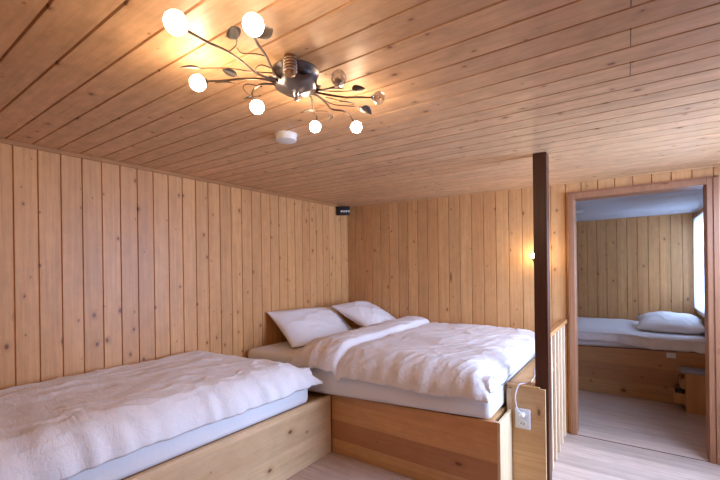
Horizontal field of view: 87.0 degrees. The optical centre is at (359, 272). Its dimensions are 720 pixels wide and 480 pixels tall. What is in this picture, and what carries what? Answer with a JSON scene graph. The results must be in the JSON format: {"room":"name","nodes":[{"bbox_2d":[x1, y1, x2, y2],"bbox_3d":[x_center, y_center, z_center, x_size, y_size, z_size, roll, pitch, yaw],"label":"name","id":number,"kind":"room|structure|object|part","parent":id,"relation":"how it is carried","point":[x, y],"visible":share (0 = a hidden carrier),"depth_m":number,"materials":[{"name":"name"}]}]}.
{"room":"bedroom","nodes":[
{"label":"bedroom","id":0,"kind":"room"},
{"bbox_2d":[0,138,348,389],"bbox_3d":[-1.557,0.292,2.512,0.009,2.200,4.900,-1,0,35],"label":"wall","id":1,"kind":"structure","parent":0,"point":[103,265],"depth_m":2.59,"materials":[{"name":"brown wood"}]},
{"bbox_2d":[0,138,340,206],"bbox_3d":[-1.561,-0.715,2.505,0.015,0.090,4.900,-1,0,35],"label":"trim","id":2,"kind":"structure","parent":1,"relation":"attached to","point":[2,140],"depth_m":2.58,"materials":[{"name":"brown wood"}]},
{"bbox_2d":[336,206,349,215],"bbox_3d":[-0.192,-0.705,4.333,0.153,0.100,0.045,-1,0,1],"label":"box","id":3,"kind":"object","parent":1,"relation":"attached to","point":[340,210],"visible":1,"depth_m":4.32,"materials":[{"name":"black plastic"}]},
{"bbox_2d":[0,0,719,205],"bbox_3d":[-0.069,-0.713,1.450,3.730,0.154,4.940,-1,0,35],"label":"ceiling","id":4,"kind":"structure","parent":0,"point":[466,92],"depth_m":1.47,"materials":[{"name":"brown wood"}]},
{"bbox_2d":[163,9,374,132],"bbox_3d":[-0.243,-0.612,1.215,0.504,0.188,0.873,-1,0,35],"label":"chandelier","id":5,"kind":"object","parent":4,"relation":"hanging from","point":[293,77],"visible":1,"depth_m":1.24,"materials":[{"name":"grey metal"}]},
{"bbox_3d":[-0.398,-0.539,0.820,0.048,0.048,0.048,-1,0,35],"label":"bulb","id":6,"kind":"part","parent":5,"relation":"part of","materials":[{"name":"white glass"}]},
{"bbox_3d":[-0.520,-0.608,1.216,0.049,0.049,0.049,-1,0,35],"label":"bulb","id":7,"kind":"part","parent":5,"relation":"part of","materials":[{"name":"white glass"}]},
{"bbox_3d":[-0.346,-0.594,1.077,0.054,0.115,0.485,-1,0,16],"label":"arm","id":8,"kind":"part","parent":5,"relation":"part of","materials":[{"name":"brown metal"}]},
{"bbox_3d":[-0.378,-0.629,1.254,0.256,0.045,0.035,-1,0,-19],"label":"arm","id":9,"kind":"part","parent":5,"relation":"part of","materials":[{"name":"brown metal"}]},
{"bbox_3d":[-0.233,-0.541,0.828,0.045,0.045,0.045,-1,0,35],"label":"bulb","id":10,"kind":"part","parent":5,"relation":"part of","materials":[{"name":"white glass"}]},
{"bbox_3d":[-0.352,-0.566,1.298,0.046,0.046,0.046,-1,0,35],"label":"bulb","id":11,"kind":"part","parent":5,"relation":"part of","materials":[{"name":"white glass"}]},
{"bbox_3d":[-0.328,-0.614,1.305,0.117,0.078,0.059,-1,0,14],"label":"arm","id":12,"kind":"part","parent":5,"relation":"part of","materials":[{"name":"brown metal"}]},
{"bbox_3d":[-0.256,-0.597,1.066,0.035,0.121,0.442,-1,0,-3],"label":"arm","id":13,"kind":"part","parent":5,"relation":"part of","materials":[{"name":"brown metal"}]},
{"bbox_3d":[-0.224,-0.647,1.329,0.186,0.045,0.167,-1,0,35],"label":"lamp shade","id":14,"kind":"part","parent":5,"relation":"part of","materials":[{"name":"grey metal"}]},
{"bbox_3d":[-0.184,-0.622,1.476,0.024,0.067,0.211,-1,0,5],"label":"arm","id":15,"kind":"part","parent":5,"relation":"part of","materials":[{"name":"brown metal"}]},
{"bbox_3d":[-0.179,-0.584,1.518,0.044,0.044,0.044,-1,0,35],"label":"bulb","id":16,"kind":"part","parent":5,"relation":"part of","materials":[{"name":"white glass"}]},
{"bbox_3d":[-0.115,-0.630,1.290,0.041,0.052,0.179,-1,0,-41],"label":"arm","id":17,"kind":"part","parent":5,"relation":"part of","materials":[{"name":"brown metal"}]},
{"bbox_3d":[-0.098,-0.622,1.476,0.049,0.069,0.278,-1,0,41],"label":"arm","id":18,"kind":"part","parent":5,"relation":"part of","materials":[{"name":"brown metal"}]},
{"bbox_3d":[-0.067,-0.633,1.363,0.239,0.046,0.039,-1,0,3],"label":"arm","id":19,"kind":"part","parent":5,"relation":"part of","materials":[{"name":"brown metal"}]},
{"bbox_3d":[-0.015,-0.585,1.526,0.044,0.044,0.044,-1,0,35],"label":"bulb","id":20,"kind":"part","parent":5,"relation":"part of","materials":[{"name":"white glass"}]},
{"bbox_2d":[275,130,296,143],"bbox_3d":[-0.385,-0.701,1.976,0.116,0.039,0.116,-1,0,35],"label":"smoke detector","id":21,"kind":"object","parent":4,"relation":"attached to","point":[284,137],"visible":1,"depth_m":1.94,"materials":[{"name":"white plastic"}]},
{"bbox_2d":[286,390,719,479],"bbox_3d":[0.624,1.387,2.389,3.870,0.050,7.400,-1,0,35],"label":"floor","id":22,"kind":"structure","parent":0,"point":[643,423],"depth_m":2.87,"materials":[{"name":"laminate"}]},
{"bbox_2d":[121,392,330,479],"bbox_3d":[-1.211,1.168,2.236,0.846,0.433,2.236,-1,0,35],"label":"frame","id":23,"kind":"object","parent":22,"relation":"on","point":[277,447],"visible":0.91,"depth_m":2.38,"materials":[{"name":"brown wood"}]},
{"bbox_2d":[65,389,307,479],"bbox_3d":[-1.257,0.850,2.195,0.795,0.234,1.970,-1,0,35],"label":"mattress","id":24,"kind":"object","parent":23,"relation":"on","point":[144,458],"visible":0.22,"depth_m":1.98,"materials":[{"name":"white fabric"}]},
{"bbox_2d":[0,351,322,479],"bbox_3d":[-1.222,0.714,2.190,0.877,0.265,2.060,-1,0,35],"label":"duvet","id":25,"kind":"object","parent":24,"relation":"on","point":[60,428],"visible":1,"depth_m":1.92,"materials":[{"name":"white fabric"}]},
{"bbox_2d":[308,391,511,479],"bbox_3d":[0.341,1.118,3.342,2.105,0.490,1.358,-1,0,35],"label":"frame","id":26,"kind":"object","parent":22,"relation":"on","point":[415,443],"visible":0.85,"depth_m":2.47,"materials":[{"name":"brown wood"}]},
{"bbox_2d":[248,327,534,418],"bbox_3d":[0.278,0.780,3.288,2.040,0.298,1.472,-1,0,35],"label":"mattress","id":27,"kind":"object","parent":26,"relation":"on","point":[283,352],"visible":0.26,"depth_m":2.59,"materials":[{"name":"white fabric"}]},
{"bbox_2d":[267,307,351,347],"bbox_3d":[-0.427,0.490,3.656,0.386,0.288,0.866,-1,0,41],"label":"pillow","id":28,"kind":"object","parent":27,"relation":"on","point":[301,326],"visible":0.8,"depth_m":3.48,"materials":[{"name":"white fabric"}]},
{"bbox_2d":[332,301,395,326],"bbox_3d":[0.077,0.438,3.973,0.486,0.270,0.619,-1,0,35],"label":"pillow","id":29,"kind":"object","parent":27,"relation":"on","point":[363,313],"visible":0.82,"depth_m":3.81,"materials":[{"name":"white fabric"}]},
{"bbox_2d":[291,316,534,402],"bbox_3d":[0.526,0.611,3.111,1.554,0.328,1.526,-1,0,35],"label":"duvet","id":30,"kind":"object","parent":27,"relation":"on","point":[408,353],"visible":0.93,"depth_m":2.69,"materials":[{"name":"white fabric"}]},
{"bbox_2d":[506,354,562,479],"bbox_3d":[1.342,1.022,2.793,0.224,0.654,1.096,-1,0,35],"label":"ledge","id":31,"kind":"object","parent":22,"relation":"on","point":[529,448],"visible":0.75,"depth_m":2.34,"materials":[{"name":"brown wood"}]},
{"bbox_3d":[1.264,1.038,2.850,0.031,0.625,1.093,-1,0,35],"label":"panel","id":32,"kind":"part","parent":31,"relation":"part of","materials":[{"name":"brown wood"}]},
{"bbox_2d":[515,407,530,429],"bbox_3d":[1.009,0.906,2.352,0.088,0.124,0.012,-1,0,35],"label":"wall socket","id":33,"kind":"object","parent":31,"relation":"attached to","point":[524,423],"visible":0.82,"depth_m":2.35,"materials":[{"name":"white plastic"}]},
{"bbox_2d":[515,369,534,417],"bbox_3d":[1.291,0.421,2.796,0.075,0.938,1.146,-1,0,33],"label":"power cord","id":34,"kind":"object","parent":33,"relation":"attached to","point":[521,414],"visible":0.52,"depth_m":2.34,"materials":[{"name":"white plastic"}]},
{"bbox_3d":[1.046,1.032,2.347,0.192,0.644,0.020,-1,0,35],"label":"panel","id":35,"kind":"part","parent":31,"relation":"part of","materials":[{"name":"brown wood"}]},
{"bbox_2d":[533,152,551,479],"bbox_3d":[1.133,0.309,2.353,0.082,2.090,0.085,-1,0,35],"label":"wooden post","id":36,"kind":"object","parent":22,"relation":"on","point":[540,160],"visible":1,"depth_m":2.32,"materials":[{"name":"brown wood"}]},
{"bbox_2d":[550,319,566,470],"bbox_3d":[1.447,0.872,2.790,0.038,0.953,0.973,-1,0,35],"label":"railing","id":37,"kind":"object","parent":22,"relation":"on","point":[557,331],"visible":0.74,"depth_m":2.85,"materials":[{"name":"brown wood"}]},
{"bbox_3d":[1.440,0.410,2.790,0.038,0.030,0.973,-1,0,35],"label":"rail","id":38,"kind":"part","parent":37,"relation":"part of","materials":[{"name":"brown wood"}]},
{"bbox_2d":[578,345,704,404],"bbox_3d":[2.723,1.065,4.727,2.357,0.532,0.946,-1,0,35],"label":"frame","id":39,"kind":"object","parent":22,"relation":"on","point":[647,374],"visible":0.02,"depth_m":4.03,"materials":[{"name":"brown wood"}]},
{"bbox_2d":[578,340,671,350],"bbox_3d":[2.731,0.769,4.718,2.295,0.183,0.915,-1,0,35],"label":"mattress","id":40,"kind":"object","parent":39,"relation":"on","point":[580,342],"visible":0.02,"depth_m":4.18,"materials":[{"name":"white fabric"}]},
{"bbox_2d":[577,317,704,353],"bbox_3d":[2.721,0.693,4.688,2.296,0.215,0.955,-1,0,35],"label":"duvet","id":41,"kind":"object","parent":40,"relation":"on","point":[621,331],"visible":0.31,"depth_m":4.06,"materials":[{"name":"white fabric"}]},
{"bbox_2d":[637,311,704,333],"bbox_3d":[3.400,0.533,4.166,0.590,0.200,0.506,-1,0,35],"label":"pillow","id":42,"kind":"object","parent":41,"relation":"on","point":[659,321],"visible":0.97,"depth_m":4.03,"materials":[{"name":"white fabric"}]},
{"bbox_2d":[666,352,675,357],"bbox_3d":[3.148,0.838,3.838,0.076,0.052,0.010,-1,0,35],"label":"wall socket","id":43,"kind":"object","parent":39,"relation":"attached to","point":[668,355],"visible":1,"depth_m":3.84,"materials":[{"name":"white plastic"}]},
{"bbox_2d":[577,434,708,461],"bbox_3d":[2.133,1.339,2.909,0.815,0.003,0.007,-1,0,35],"label":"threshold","id":44,"kind":"structure","parent":22,"relation":"on","point":[577,434],"depth_m":2.87,"materials":[{"name":"brown wood"}]},
{"bbox_2d":[672,366,705,415],"bbox_3d":[3.184,1.132,3.657,0.257,0.388,0.246,-1,0,35],"label":"nightstand","id":45,"kind":"object","parent":22,"relation":"on","point":[692,381],"visible":0.88,"depth_m":3.56,"materials":[{"name":"brown wood"}]},
{"bbox_2d":[674,386,683,393],"bbox_3d":[3.114,1.183,3.701,0.062,0.112,0.140,-1,0,35],"label":"pouch","id":46,"kind":"object","parent":45,"relation":"in","point":[677,389],"visible":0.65,"depth_m":3.66,"materials":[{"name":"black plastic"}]},
{"bbox_3d":[3.137,1.201,3.691,0.140,0.095,0.194,-1,0,35],"label":"drawer","id":47,"kind":"part","parent":45,"relation":"part of","materials":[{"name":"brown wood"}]},
{"bbox_3d":[3.176,1.059,3.662,0.140,0.090,0.194,-1,0,35],"label":"drawer","id":48,"kind":"part","parent":45,"relation":"part of","materials":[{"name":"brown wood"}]},
{"bbox_2d":[347,167,719,432],"bbox_3d":[1.361,0.251,3.454,3.670,2.200,0.009,-1,0,35],"label":"wall","id":49,"kind":"structure","parent":0,"point":[462,259],"depth_m":3.67,"materials":[{"name":"brown wood"}]},
{"bbox_2d":[350,165,719,207],"bbox_3d":[1.341,-0.755,3.445,3.670,0.090,0.013,-1,0,35],"label":"trim","id":50,"kind":"structure","parent":49,"relation":"attached to","point":[713,165],"depth_m":3.17,"materials":[{"name":"brown wood"}]},
{"bbox_2d":[568,175,719,465],"bbox_3d":[2.162,0.337,2.951,0.919,2.007,0.170,-1,0,35],"label":"door frame","id":51,"kind":"structure","parent":49,"relation":"in","point":[710,184],"depth_m":2.71,"materials":[{"name":"brown wood"}]},
{"bbox_2d":[576,212,697,320],"bbox_3d":[2.990,0.293,5.120,2.365,2.070,0.009,-1,0,35],"label":"wall","id":52,"kind":"structure","parent":0,"point":[632,267],"depth_m":4.78,"materials":[{"name":"brown wood"}]},
{"bbox_2d":[576,188,702,221],"bbox_3d":[2.345,-0.684,4.226,2.405,0.003,2.220,-1,0,35],"label":"ceiling","id":53,"kind":"structure","parent":0,"point":[683,201],"depth_m":3.92,"materials":[{"name":"white paint"}]},
{"bbox_2d":[697,208,704,333],"bbox_3d":[3.328,0.289,3.541,0.009,2.070,2.180,-1,0,35],"label":"wall","id":54,"kind":"structure","parent":0,"point":[700,210],"depth_m":4.20,"materials":[{"name":"brown wood"}]},
{"bbox_3d":[3.691,-0.096,3.997,0.130,1.130,0.990,-1,0,35],"label":"window","id":55,"kind":"structure","parent":54,"relation":"in","visible":0},
{"bbox_2d":[693,212,704,313],"bbox_3d":[3.634,-0.104,4.049,0.024,1.038,0.950,-1,0,35],"label":"curtain","id":56,"kind":"object","parent":55,"relation":"hanging from","point":[698,240],"visible":0.74,"depth_m":4.12,"materials":[{"name":"white fabric"}]}
]}

